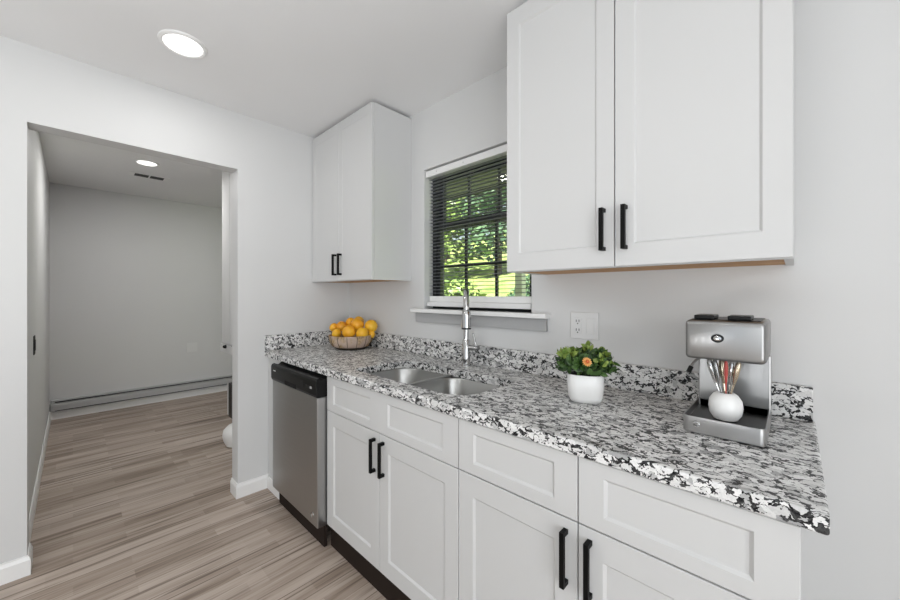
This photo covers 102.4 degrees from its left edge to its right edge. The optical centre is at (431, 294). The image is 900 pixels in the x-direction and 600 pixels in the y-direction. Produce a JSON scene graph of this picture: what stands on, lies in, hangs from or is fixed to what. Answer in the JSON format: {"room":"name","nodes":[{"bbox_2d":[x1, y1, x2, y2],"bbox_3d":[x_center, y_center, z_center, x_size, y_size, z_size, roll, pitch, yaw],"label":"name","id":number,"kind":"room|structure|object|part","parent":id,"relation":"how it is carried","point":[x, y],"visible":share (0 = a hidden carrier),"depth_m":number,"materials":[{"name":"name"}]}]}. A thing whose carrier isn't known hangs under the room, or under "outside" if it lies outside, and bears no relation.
{"room":"kitchen","nodes":[
{"label":"kitchen","id":0,"kind":"room"},
{"bbox_2d":[29,130,48,511],"bbox_3d":[-2.969,0.067,2.679,0.100,2.438,2.790,0,0,-45],"label":"wall","id":1,"kind":"structure","parent":0,"point":[38,175],"depth_m":2.44,"materials":[{"name":"paint"}]},
{"bbox_2d":[33,335,35,354],"bbox_3d":[-2.417,0.306,2.202,0.008,0.115,0.075,0,0,-45],"label":"light switch","id":2,"kind":"object","parent":1,"relation":"attached to","point":[34,339],"visible":1,"depth_m":2.18,"materials":[{"name":"grey plastic"}]},
{"bbox_3d":[-2.418,0.306,2.201,0.005,0.115,0.075,0,0,-45],"label":"plate","id":3,"kind":"part","parent":2,"relation":"part of","materials":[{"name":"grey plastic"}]},
{"bbox_2d":[29,412,50,542],"bbox_3d":[-2.925,1.241,2.715,0.012,0.090,2.778,0,0,-45],"label":"baseboard","id":4,"kind":"structure","parent":1,"relation":"attached to","point":[41,463],"depth_m":2.35,"materials":[{"name":"white paint"}]},
{"bbox_2d":[49,182,231,411],"bbox_3d":[-3.092,0.067,4.593,2.620,2.438,0.100,0,0,-45],"label":"wall","id":5,"kind":"structure","parent":0,"point":[134,280],"depth_m":4.16,"materials":[{"name":"paint"}]},
{"bbox_2d":[51,385,226,419],"bbox_3d":[-3.053,1.245,4.553,2.420,0.082,0.012,0,0,-45],"label":"baseboard","id":6,"kind":"structure","parent":5,"relation":"attached to","point":[142,401],"depth_m":4.16,"materials":[{"name":"white paint"}]},
{"bbox_2d":[51,375,231,412],"bbox_3d":[-3.076,1.142,4.502,2.285,0.118,0.050,0,0,-45],"label":"baseboard heater","id":7,"kind":"object","parent":5,"relation":"attached to","point":[63,404],"visible":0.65,"depth_m":4.15,"materials":[{"name":"grey metal"}]},
{"bbox_2d":[0,35,348,563],"bbox_3d":[-2.163,0.067,1.435,4.450,2.438,0.110,0,0,-45],"label":"wall","id":8,"kind":"structure","parent":0,"point":[274,292],"depth_m":2.06,"materials":[{"name":"paint"}]},
{"bbox_2d":[0,543,32,585],"bbox_3d":[-2.776,1.241,0.819,2.512,0.090,0.122,0,0,-45],"label":"baseboard","id":9,"kind":"structure","parent":8,"relation":"attached to","point":[21,567],"depth_m":1.63,"materials":[{"name":"white paint"}]},
{"bbox_2d":[230,474,268,498],"bbox_3d":[-1.199,1.241,2.385,0.200,0.090,0.122,0,0,-45],"label":"baseboard","id":10,"kind":"structure","parent":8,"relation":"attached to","point":[245,488],"depth_m":2.33,"materials":[{"name":"white paint"}]},
{"bbox_2d":[0,391,386,599],"bbox_3d":[-1.365,1.316,1.093,5.100,0.060,7.500,0,0,-45],"label":"floor","id":11,"kind":"structure","parent":0,"point":[135,502],"depth_m":2.00,"materials":[{"name":"brown wood"}]},
{"bbox_2d":[222,423,231,447],"bbox_3d":[-1.677,1.196,3.110,0.216,0.180,0.216,0,0,-45],"label":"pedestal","id":12,"kind":"object","parent":11,"relation":"on","point":[227,432],"visible":0.36,"depth_m":3.02,"materials":[{"name":"white ceramic"}]},
{"bbox_2d":[227,382,231,418],"bbox_3d":[-1.625,1.036,3.305,0.372,0.500,0.235,0,0,-45],"label":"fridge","id":13,"kind":"object","parent":11,"relation":"on","point":[229,385],"visible":0.08,"depth_m":3.21,"materials":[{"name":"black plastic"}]},
{"bbox_3d":[-1.697,0.936,3.378,0.372,0.280,0.030,0,0,-45],"label":"door","id":14,"kind":"part","parent":13,"relation":"part of","materials":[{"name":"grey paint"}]},
{"bbox_2d":[267,357,280,498],"bbox_3d":[-1.017,0.847,2.349,0.032,0.878,0.206,0,0,-45],"label":"filler panel","id":15,"kind":"object","parent":11,"relation":"on","point":[271,361],"visible":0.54,"depth_m":2.39,"materials":[{"name":"grey paint"}]},
{"bbox_3d":[-1.021,1.244,2.339,0.012,0.085,0.193,0,0,-45],"label":"trim","id":16,"kind":"part","parent":15,"relation":"part of","materials":[{"name":"white paint"}]},
{"bbox_2d":[271,361,327,546],"bbox_3d":[-0.547,0.851,2.242,0.660,0.871,0.580,0,0,-45],"label":"dishwasher","id":17,"kind":"object","parent":11,"relation":"on","point":[300,409],"visible":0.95,"depth_m":1.96,"materials":[{"name":"grey metal"}]},
{"bbox_3d":[-0.756,0.467,2.035,0.067,0.104,0.580,0,0,-45],"label":"control panel","id":18,"kind":"part","parent":17,"relation":"part of","materials":[{"name":"black plastic"}]},
{"bbox_3d":[-0.738,1.233,2.046,0.017,0.106,0.563,0,0,-45],"label":"toe panel","id":19,"kind":"part","parent":17,"relation":"part of","materials":[{"name":"black metal"}]},
{"bbox_2d":[327,376,458,599],"bbox_3d":[-0.007,0.847,1.739,0.658,0.878,0.883,0,0,-45],"label":"base cabinet","id":20,"kind":"object","parent":11,"relation":"on","point":[393,463],"visible":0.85,"depth_m":1.47,"materials":[{"name":"grey paint"}]},
{"bbox_3d":[-0.369,0.878,1.691,0.020,0.581,0.438,0,0,-45],"label":"door","id":21,"kind":"part","parent":20,"relation":"part of","materials":[{"name":"grey paint"}]},
{"bbox_3d":[-0.253,0.685,1.539,0.028,0.143,0.012,0,0,-45],"label":"handle","id":22,"kind":"part","parent":20,"relation":"part of","materials":[{"name":"black metal"}]},
{"bbox_3d":[-0.209,0.685,1.495,0.028,0.143,0.012,0,0,-45],"label":"handle","id":23,"kind":"part","parent":20,"relation":"part of","materials":[{"name":"black metal"}]},
{"bbox_3d":[-0.214,0.499,1.534,0.020,0.169,0.880,0,0,-45],"label":"drawer","id":24,"kind":"part","parent":20,"relation":"part of","materials":[{"name":"grey paint"}]},
{"bbox_3d":[-0.058,0.878,1.378,0.020,0.581,0.438,0,0,-45],"label":"door","id":25,"kind":"part","parent":20,"relation":"part of","materials":[{"name":"grey paint"}]},
{"bbox_2d":[459,418,801,599],"bbox_3d":[0.588,0.847,1.140,0.658,0.878,0.806,0,0,-45],"label":"base cabinet","id":26,"kind":"object","parent":11,"relation":"on","point":[537,521],"visible":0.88,"depth_m":0.90,"materials":[{"name":"white paint"}]},
{"bbox_3d":[0.240,0.499,1.077,0.020,0.169,0.401,0,0,-45],"label":"drawer","id":27,"kind":"part","parent":26,"relation":"part of","materials":[{"name":"grey paint"}]},
{"bbox_3d":[0.240,0.878,1.077,0.020,0.581,0.401,0,0,-45],"label":"door","id":28,"kind":"part","parent":26,"relation":"part of","materials":[{"name":"grey paint"}]},
{"bbox_2d":[264,331,829,534],"bbox_3d":[0.009,0.340,1.732,0.648,0.137,2.528,0,0,-45],"label":"countertop","id":29,"kind":"structure","parent":26,"relation":"on","point":[636,427],"depth_m":1.10,"materials":[{"name":"stone"}]},
{"bbox_2d":[328,333,372,349],"bbox_3d":[-0.557,0.323,2.505,0.305,0.096,0.304,0,0,-45],"label":"fruit bowl","id":30,"kind":"object","parent":29,"relation":"on","point":[361,342],"visible":0.88,"depth_m":2.39,"materials":[{"name":"brown wood"}]},
{"bbox_2d":[329,323,336,331],"bbox_3d":[-0.687,0.230,2.546,0.063,0.061,0.063,0,0,-17],"label":"orange","id":31,"kind":"object","parent":30,"relation":"in","point":[332,327],"visible":0.61,"depth_m":2.52,"materials":[{"name":"brown food"}]},
{"bbox_2d":[332,329,340,336],"bbox_3d":[-0.647,0.266,2.463,0.064,0.071,0.079,0,0,-19],"label":"orange","id":32,"kind":"object","parent":30,"relation":"in","point":[336,332],"visible":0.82,"depth_m":2.43,"materials":[{"name":"brown food"}]},
{"bbox_2d":[336,321,346,330],"bbox_3d":[-0.630,0.220,2.534,0.071,0.070,0.071,0,0,-35],"label":"orange","id":33,"kind":"object","parent":30,"relation":"in","point":[340,325],"visible":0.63,"depth_m":2.51,"materials":[{"name":"brown food"}]},
{"bbox_2d":[342,325,355,336],"bbox_3d":[-0.556,0.250,2.435,0.090,0.090,0.083,0,0,-22],"label":"orange","id":34,"kind":"object","parent":30,"relation":"in","point":[348,331],"visible":0.93,"depth_m":2.40,"materials":[{"name":"brown food"}]},
{"bbox_2d":[345,318,353,324],"bbox_3d":[-0.574,0.198,2.567,0.072,0.072,0.070,0,0,-21],"label":"orange","id":35,"kind":"object","parent":30,"relation":"in","point":[349,320],"visible":0.49,"depth_m":2.54,"materials":[{"name":"brown food"}]},
{"bbox_2d":[351,318,363,330],"bbox_3d":[-0.512,0.206,2.504,0.090,0.090,0.091,0,0,32],"label":"orange","id":36,"kind":"object","parent":30,"relation":"in","point":[357,323],"visible":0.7,"depth_m":2.47,"materials":[{"name":"brown food"}]},
{"bbox_2d":[356,327,367,336],"bbox_3d":[-0.467,0.260,2.433,0.083,0.082,0.083,0,0,-15],"label":"orange","id":37,"kind":"object","parent":30,"relation":"in","point":[362,331],"visible":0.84,"depth_m":2.40,"materials":[{"name":"brown food"}]},
{"bbox_2d":[368,331,374,337],"bbox_3d":[-0.413,0.274,2.493,0.049,0.052,0.051,0,0,-25],"label":"orange","id":38,"kind":"object","parent":30,"relation":"in","point":[372,333],"visible":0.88,"depth_m":2.48,"materials":[{"name":"brown food"}]},
{"bbox_2d":[365,320,377,331],"bbox_3d":[-0.420,0.218,2.514,0.089,0.089,0.089,0,0,-24],"label":"orange","id":39,"kind":"object","parent":38,"relation":"on","point":[370,325],"visible":0.85,"depth_m":2.48,"materials":[{"name":"brown food"}]},
{"bbox_2d":[368,368,499,394],"bbox_3d":[-0.015,0.503,1.674,0.391,0.205,0.750,0,0,-45],"label":"sink","id":40,"kind":"object","parent":29,"relation":"in","point":[432,381],"visible":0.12,"depth_m":1.76,"materials":[{"name":"silver metal"}]},
{"bbox_3d":[-0.156,0.507,1.816,0.391,0.196,0.350,0,0,-45],"label":"bowl","id":41,"kind":"part","parent":40,"relation":"part of","materials":[{"name":"silver metal"}]},
{"bbox_3d":[0.109,0.507,1.549,0.391,0.196,0.396,0,0,-45],"label":"bowl","id":42,"kind":"part","parent":40,"relation":"part of","materials":[{"name":"silver metal"}]},
{"bbox_2d":[461,288,478,365],"bbox_3d":[0.197,0.167,1.818,0.094,0.408,0.226,0,0,4],"label":"faucet","id":43,"kind":"object","parent":29,"relation":"on","point":[466,315],"visible":1,"depth_m":1.86,"materials":[{"name":"silver metal"}]},
{"bbox_2d":[555,340,620,403],"bbox_3d":[0.547,0.268,1.276,0.216,0.207,0.215,0,0,20],"label":"potted plant","id":44,"kind":"object","parent":29,"relation":"on","point":[586,367],"visible":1,"depth_m":1.22,"materials":[{"name":"green plant"}]},
{"bbox_3d":[0.541,0.323,1.273,0.119,0.097,0.119,0,0,20],"label":"pot","id":45,"kind":"part","parent":44,"relation":"part of","materials":[{"name":"white ceramic"}]},
{"bbox_3d":[0.510,0.220,1.183,0.030,0.029,0.017,0,0,20],"label":"flower","id":46,"kind":"part","parent":44,"relation":"part of","materials":[{"name":"orange plant"}]},
{"bbox_2d":[683,314,770,446],"bbox_3d":[0.825,0.213,1.022,0.255,0.314,0.191,0,0,-45],"label":"espresso machine","id":47,"kind":"object","parent":29,"relation":"on","point":[745,340],"visible":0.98,"depth_m":0.97,"materials":[{"name":"silver metal"}]},
{"bbox_3d":[0.783,0.062,1.029,0.082,0.011,0.045,0,0,-45],"label":"lid","id":48,"kind":"part","parent":47,"relation":"part of","materials":[{"name":"black plastic"}]},
{"bbox_2d":[708,391,743,421],"bbox_3d":[0.810,0.306,0.996,0.076,0.074,0.076,0,0,-45],"label":"vase","id":49,"kind":"object","parent":47,"relation":"on","point":[722,406],"visible":1,"depth_m":0.97,"materials":[{"name":"white ceramic"}]},
{"bbox_2d":[707,359,720,392],"bbox_3d":[0.791,0.235,1.009,0.016,0.117,0.036,0,0,-45],"label":"spoon","id":50,"kind":"object","parent":49,"relation":"in","point":[709,362],"visible":0.79,"depth_m":1.01,"materials":[{"name":"silver metal"}]},
{"bbox_2d":[713,360,722,392],"bbox_3d":[0.791,0.235,0.996,0.013,0.116,0.025,0,0,-45],"label":"spoon","id":51,"kind":"object","parent":49,"relation":"in","point":[715,364],"visible":0.81,"depth_m":0.99,"materials":[{"name":"silver metal"}]},
{"bbox_2d":[718,361,724,392],"bbox_3d":[0.808,0.235,1.003,0.017,0.116,0.018,0,0,-45],"label":"spoon","id":52,"kind":"object","parent":49,"relation":"in","point":[721,363],"visible":0.67,"depth_m":1.00,"materials":[{"name":"beige metal"}]},
{"bbox_2d":[724,361,727,393],"bbox_3d":[0.802,0.235,0.984,0.013,0.116,0.009,0,0,-45],"label":"stick","id":53,"kind":"object","parent":49,"relation":"in","point":[725,362],"visible":0.87,"depth_m":0.98,"materials":[{"name":"red plastic"}]},
{"bbox_2d":[727,362,734,393],"bbox_3d":[0.822,0.235,0.990,0.015,0.116,0.017,0,0,-15],"label":"spoon","id":54,"kind":"object","parent":49,"relation":"in","point":[731,365],"visible":0.68,"depth_m":0.99,"materials":[{"name":"silver metal"}]},
{"bbox_2d":[730,362,740,393],"bbox_3d":[0.819,0.235,0.976,0.014,0.116,0.028,0,0,-45],"label":"spoon","id":55,"kind":"object","parent":49,"relation":"in","point":[737,368],"visible":0.83,"depth_m":0.97,"materials":[{"name":"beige metal"}]},
{"bbox_3d":[0.769,0.122,0.952,0.018,0.104,0.165,0,0,-45],"label":"plate","id":56,"kind":"part","parent":47,"relation":"part of","materials":[{"name":"silver metal"}]},
{"bbox_2d":[683,398,770,446],"bbox_3d":[0.823,0.348,1.005,0.222,0.044,0.169,0,0,-45],"label":"drip tray","id":57,"kind":"object","parent":47,"relation":"on","point":[753,428],"depth_m":0.96,"materials":[{"name":"silver metal"}]},
{"bbox_3d":[0.850,0.069,1.033,0.180,0.004,0.147,0,0,-45],"label":"panel","id":58,"kind":"part","parent":47,"relation":"part of","materials":[{"name":"black plastic"}]},
{"bbox_2d":[690,404,767,428],"bbox_3d":[0.821,0.345,1.003,0.221,0.015,0.157,0,0,-45],"label":"tray","id":59,"kind":"object","parent":47,"relation":"on","point":[753,417],"depth_m":0.98,"materials":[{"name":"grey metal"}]},
{"bbox_3d":[0.835,0.062,0.976,0.082,0.011,0.048,0,0,-45],"label":"lid","id":60,"kind":"part","parent":47,"relation":"part of","materials":[{"name":"black plastic"}]},
{"bbox_3d":[0.343,0.685,0.939,0.028,0.143,0.012,0,0,-45],"label":"handle","id":61,"kind":"part","parent":26,"relation":"part of","materials":[{"name":"black metal"}]},
{"bbox_3d":[0.387,0.685,0.895,0.028,0.143,0.012,0,0,-45],"label":"handle","id":62,"kind":"part","parent":26,"relation":"part of","materials":[{"name":"black metal"}]},
{"bbox_3d":[0.524,0.878,0.791,0.020,0.581,0.398,0,0,-45],"label":"door","id":63,"kind":"part","parent":26,"relation":"part of","materials":[{"name":"grey paint"}]},
{"bbox_3d":[0.524,0.499,0.791,0.020,0.169,0.398,0,0,-45],"label":"drawer","id":64,"kind":"part","parent":26,"relation":"part of","materials":[{"name":"grey paint"}]},
{"bbox_2d":[220,343,231,354],"bbox_3d":[-1.680,0.480,3.353,0.462,0.072,0.350,0,0,-45],"label":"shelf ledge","id":65,"kind":"object","parent":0,"point":[224,347],"visible":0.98,"depth_m":3.19,"materials":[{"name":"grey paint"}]},
{"bbox_2d":[222,171,231,344],"bbox_3d":[-1.663,-0.352,3.362,0.425,1.597,0.340,0,0,-45],"label":"upper cabinet","id":66,"kind":"object","parent":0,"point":[226,177],"visible":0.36,"depth_m":3.22,"materials":[{"name":"grey paint"}]},
{"bbox_3d":[-1.726,-0.355,3.136,0.017,1.582,0.102,0,0,-45],"label":"door","id":67,"kind":"part","parent":66,"relation":"part of","materials":[{"name":"grey paint"}]},
{"bbox_2d":[0,0,527,207],"bbox_3d":[-1.365,-1.182,1.093,5.100,0.060,7.500,0,0,-45],"label":"ceiling","id":68,"kind":"structure","parent":0,"point":[305,67],"depth_m":1.75,"materials":[{"name":"paint"}]},
{"bbox_2d":[134,159,159,166],"bbox_3d":[-2.481,-1.146,3.152,0.178,0.012,0.178,0,0,-45],"label":"recessed light","id":69,"kind":"object","parent":68,"relation":"in","point":[144,162],"visible":1,"depth_m":3.14,"materials":[{"name":"white paint"}]},
{"bbox_2d":[137,161,156,165],"bbox_3d":[-2.481,-1.144,3.152,0.140,0.008,0.140,0,0,-45],"label":"diffuser","id":70,"kind":"object","parent":69,"relation":"attached to","point":[145,163],"depth_m":3.14,"materials":[{"name":"white plastic"}]},
{"bbox_2d":[129,171,168,181],"bbox_3d":[-2.742,-1.148,3.513,0.300,0.007,0.130,0,0,-45],"label":"ceiling vent","id":71,"kind":"object","parent":68,"relation":"in","point":[130,172],"visible":1,"depth_m":3.50,"materials":[{"name":"black metal"}]},
{"bbox_2d":[157,29,207,58],"bbox_3d":[-1.142,-1.146,1.663,0.192,0.012,0.192,0,0,-45],"label":"recessed light","id":72,"kind":"object","parent":68,"relation":"in","point":[183,44],"visible":1,"depth_m":1.65,"materials":[{"name":"white paint"}]},
{"bbox_2d":[163,34,202,55],"bbox_3d":[-1.142,-1.144,1.663,0.154,0.008,0.154,0,0,-45],"label":"diffuser","id":73,"kind":"object","parent":72,"relation":"attached to","point":[179,44],"depth_m":1.65,"materials":[{"name":"white plastic"}]},
{"bbox_2d":[410,308,550,318],"bbox_3d":[0.232,0.097,1.985,0.127,0.022,0.915,0,0,-45],"label":"window sill","id":74,"kind":"structure","parent":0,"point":[440,311],"depth_m":1.84,"materials":[{"name":"white paint"}]},
{"bbox_2d":[368,332,812,421],"bbox_3d":[0.237,0.321,1.948,0.020,0.100,2.502,0,0,-45],"label":"backsplash","id":75,"kind":"structure","parent":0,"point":[793,401],"depth_m":1.42,"materials":[{"name":"stone"}]},
{"bbox_2d":[349,0,899,599],"bbox_3d":[0.960,0.067,1.330,0.166,2.438,4.560,0,0,-45],"label":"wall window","id":76,"kind":"structure","parent":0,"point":[833,313],"depth_m":1.06,"materials":[{"name":"paint"}]},
{"bbox_2d":[312,102,410,282],"bbox_3d":[-0.511,-0.612,2.473,0.340,1.044,0.738,0,0,-45],"label":"upper cabinet","id":77,"kind":"object","parent":76,"relation":"attached to","point":[361,165],"visible":1,"depth_m":2.26,"materials":[{"name":"grey paint"}]},
{"bbox_3d":[-0.733,-0.611,2.512,0.020,1.038,0.367,0,0,-45],"label":"door","id":78,"kind":"part","parent":77,"relation":"part of","materials":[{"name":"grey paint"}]},
{"bbox_3d":[-0.644,-0.197,2.387,0.030,0.139,0.012,0,0,-45],"label":"handle","id":79,"kind":"part","parent":77,"relation":"part of","materials":[{"name":"black metal"}]},
{"bbox_3d":[-0.598,-0.197,2.340,0.030,0.139,0.012,0,0,-45],"label":"handle","id":80,"kind":"part","parent":77,"relation":"part of","materials":[{"name":"black metal"}]},
{"bbox_3d":[-0.473,-0.611,2.250,0.020,1.038,0.367,0,0,-45],"label":"door","id":81,"kind":"part","parent":77,"relation":"part of","materials":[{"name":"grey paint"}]},
{"bbox_3d":[-0.486,-0.100,2.498,0.270,0.015,0.702,0,0,-45],"label":"panel","id":82,"kind":"part","parent":77,"relation":"part of","materials":[{"name":"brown wood"}]},
{"bbox_2d":[426,144,531,308],"bbox_3d":[0.236,-0.346,2.010,0.055,0.835,0.724,0,0,-45],"label":"window blind","id":83,"kind":"object","parent":76,"relation":"attached to","point":[502,302],"visible":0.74,"depth_m":2.01,"materials":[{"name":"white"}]},
{"bbox_3d":[0.082,-0.354,2.176,0.028,0.740,0.001,0,0,-45],"label":"ladder cord","id":84,"kind":"part","parent":83,"relation":"part of","materials":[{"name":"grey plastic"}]},
{"bbox_3d":[0.237,0.057,2.014,0.032,0.028,0.720,0,0,-45],"label":"cap rail","id":85,"kind":"part","parent":83,"relation":"part of","materials":[{"name":"white plastic"}]},
{"bbox_3d":[0.244,0.026,2.012,0.024,0.035,0.708,0,0,-45],"label":"rail","id":86,"kind":"part","parent":83,"relation":"part of","materials":[{"name":"white plastic"}]},
{"bbox_2d":[433,155,531,311],"bbox_3d":[0.296,-0.344,2.063,0.075,0.860,0.740,0,0,-45],"label":"window","id":87,"kind":"structure","parent":76,"relation":"attached to","point":[437,272],"depth_m":2.13,"materials":[{"name":"black metal"}]},
{"bbox_3d":[0.306,-0.574,2.074,0.026,0.340,0.680,0,0,-45],"label":"sash","id":88,"kind":"part","parent":87,"relation":"part of","materials":[{"name":"black"}]},
{"bbox_3d":[0.286,-0.196,2.054,0.027,0.505,0.680,0,0,-45],"label":"sash","id":89,"kind":"part","parent":87,"relation":"part of","materials":[{"name":"black"}]},
{"bbox_2d":[571,312,598,339],"bbox_3d":[0.651,0.132,1.540,0.008,0.114,0.119,0,0,-45],"label":"wall outlet","id":90,"kind":"object","parent":76,"relation":"attached to","point":[584,325],"visible":1,"depth_m":1.53,"materials":[{"name":"white plastic"}]},
{"bbox_2d":[574,317,581,333],"bbox_3d":[0.630,0.132,1.557,0.002,0.068,0.033,0,0,-45],"label":"receptacle","id":91,"kind":"object","parent":90,"relation":"attached to","point":[577,320],"depth_m":1.56,"materials":[{"name":"grey plastic"}]},
{"bbox_2d":[586,318,593,334],"bbox_3d":[0.667,0.132,1.519,0.002,0.068,0.033,0,0,-45],"label":"rocker switch","id":92,"kind":"object","parent":90,"relation":"attached to","point":[589,321],"depth_m":1.52,"materials":[{"name":"white plastic"}]},
{"bbox_2d":[507,0,793,274],"bbox_3d":[0.690,-0.612,1.264,0.340,1.044,0.817,0,0,-45],"label":"upper cabinet","id":93,"kind":"object","parent":76,"relation":"attached to","point":[642,135],"visible":1,"depth_m":1.10,"materials":[{"name":"grey paint"}]},
{"bbox_3d":[0.453,-0.611,1.317,0.020,1.038,0.406,0,0,-45],"label":"door","id":94,"kind":"part","parent":93,"relation":"part of","materials":[{"name":"grey paint"}]},
{"bbox_3d":[0.556,-0.213,1.178,0.030,0.138,0.012,0,0,-45],"label":"handle","id":95,"kind":"part","parent":93,"relation":"part of","materials":[{"name":"black metal"}]},
{"bbox_3d":[0.603,-0.213,1.131,0.030,0.138,0.012,0,0,-45],"label":"handle","id":96,"kind":"part","parent":93,"relation":"part of","materials":[{"name":"black metal"}]},
{"bbox_3d":[0.714,-0.100,1.289,0.270,0.015,0.781,0,0,-45],"label":"panel","id":97,"kind":"part","parent":93,"relation":"part of","materials":[{"name":"brown wood"}]},
{"bbox_3d":[0.741,-0.611,1.027,0.020,1.038,0.406,0,0,-45],"label":"door","id":98,"kind":"part","parent":93,"relation":"part of","materials":[{"name":"grey paint"}]},
{"label":"outside","id":99,"kind":"structure","parent":0,"visible":0},
{"bbox_2d":[444,234,529,295],"bbox_3d":[3.268,-2.481,19.433,28.600,7.835,50.000,0,0,-45],"label":"lawn","id":100,"kind":"structure","parent":99,"point":[489,290],"depth_m":14.20,"materials":[{"name":"green plant"}]},
{"bbox_2d":[444,197,473,273],"bbox_3d":[0.010,-2.485,14.292,4.240,4.633,3.890,0,0,-45],"label":"tree","id":101,"kind":"object","parent":100,"relation":"on","point":[454,231],"visible":0.07,"depth_m":14.05,"materials":[{"name":"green plant"}]},
{"bbox_2d":[444,197,478,261],"bbox_3d":[0.879,-4.959,20.240,5.292,6.683,5.428,0,0,-45],"label":"tree","id":102,"kind":"object","parent":100,"relation":"on","point":[463,197],"visible":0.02,"depth_m":20.30,"materials":[{"name":"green plant"}]},
{"bbox_2d":[444,274,486,295],"bbox_3d":[0.640,0.100,8.934,1.320,1.205,1.486,0,0,31],"label":"shrub","id":103,"kind":"object","parent":100,"relation":"on","point":[450,285],"visible":0.29,"depth_m":8.53,"materials":[{"name":"green plant"}]},
{"bbox_2d":[451,187,506,275],"bbox_3d":[2.543,-2.740,13.256,3.635,4.562,3.913,0,0,-45],"label":"tree","id":104,"kind":"object","parent":100,"relation":"on","point":[486,199],"visible":0.17,"depth_m":12.81,"materials":[{"name":"green plant"}]},
{"bbox_2d":[506,274,529,295],"bbox_3d":[2.487,-0.087,8.716,1.262,1.097,1.247,0,0,-45],"label":"shrub","id":105,"kind":"object","parent":100,"relation":"on","point":[528,276],"visible":0.08,"depth_m":8.59,"materials":[{"name":"green plant"}]},
{"bbox_2d":[515,273,525,295],"bbox_3d":[1.050,0.002,4.266,0.140,2.868,0.140,0,0,-45],"label":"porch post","id":106,"kind":"object","parent":100,"relation":"on","point":[516,274],"visible":0.14,"depth_m":4.23,"materials":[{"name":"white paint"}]},
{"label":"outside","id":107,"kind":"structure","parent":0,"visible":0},
{"bbox_2d":[446,167,506,197],"bbox_3d":[0.271,-1.474,3.775,2.298,0.080,10.000,0,0,-45],"label":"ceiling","id":108,"kind":"structure","parent":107,"point":[505,167],"depth_m":4.66,"materials":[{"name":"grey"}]}
]}

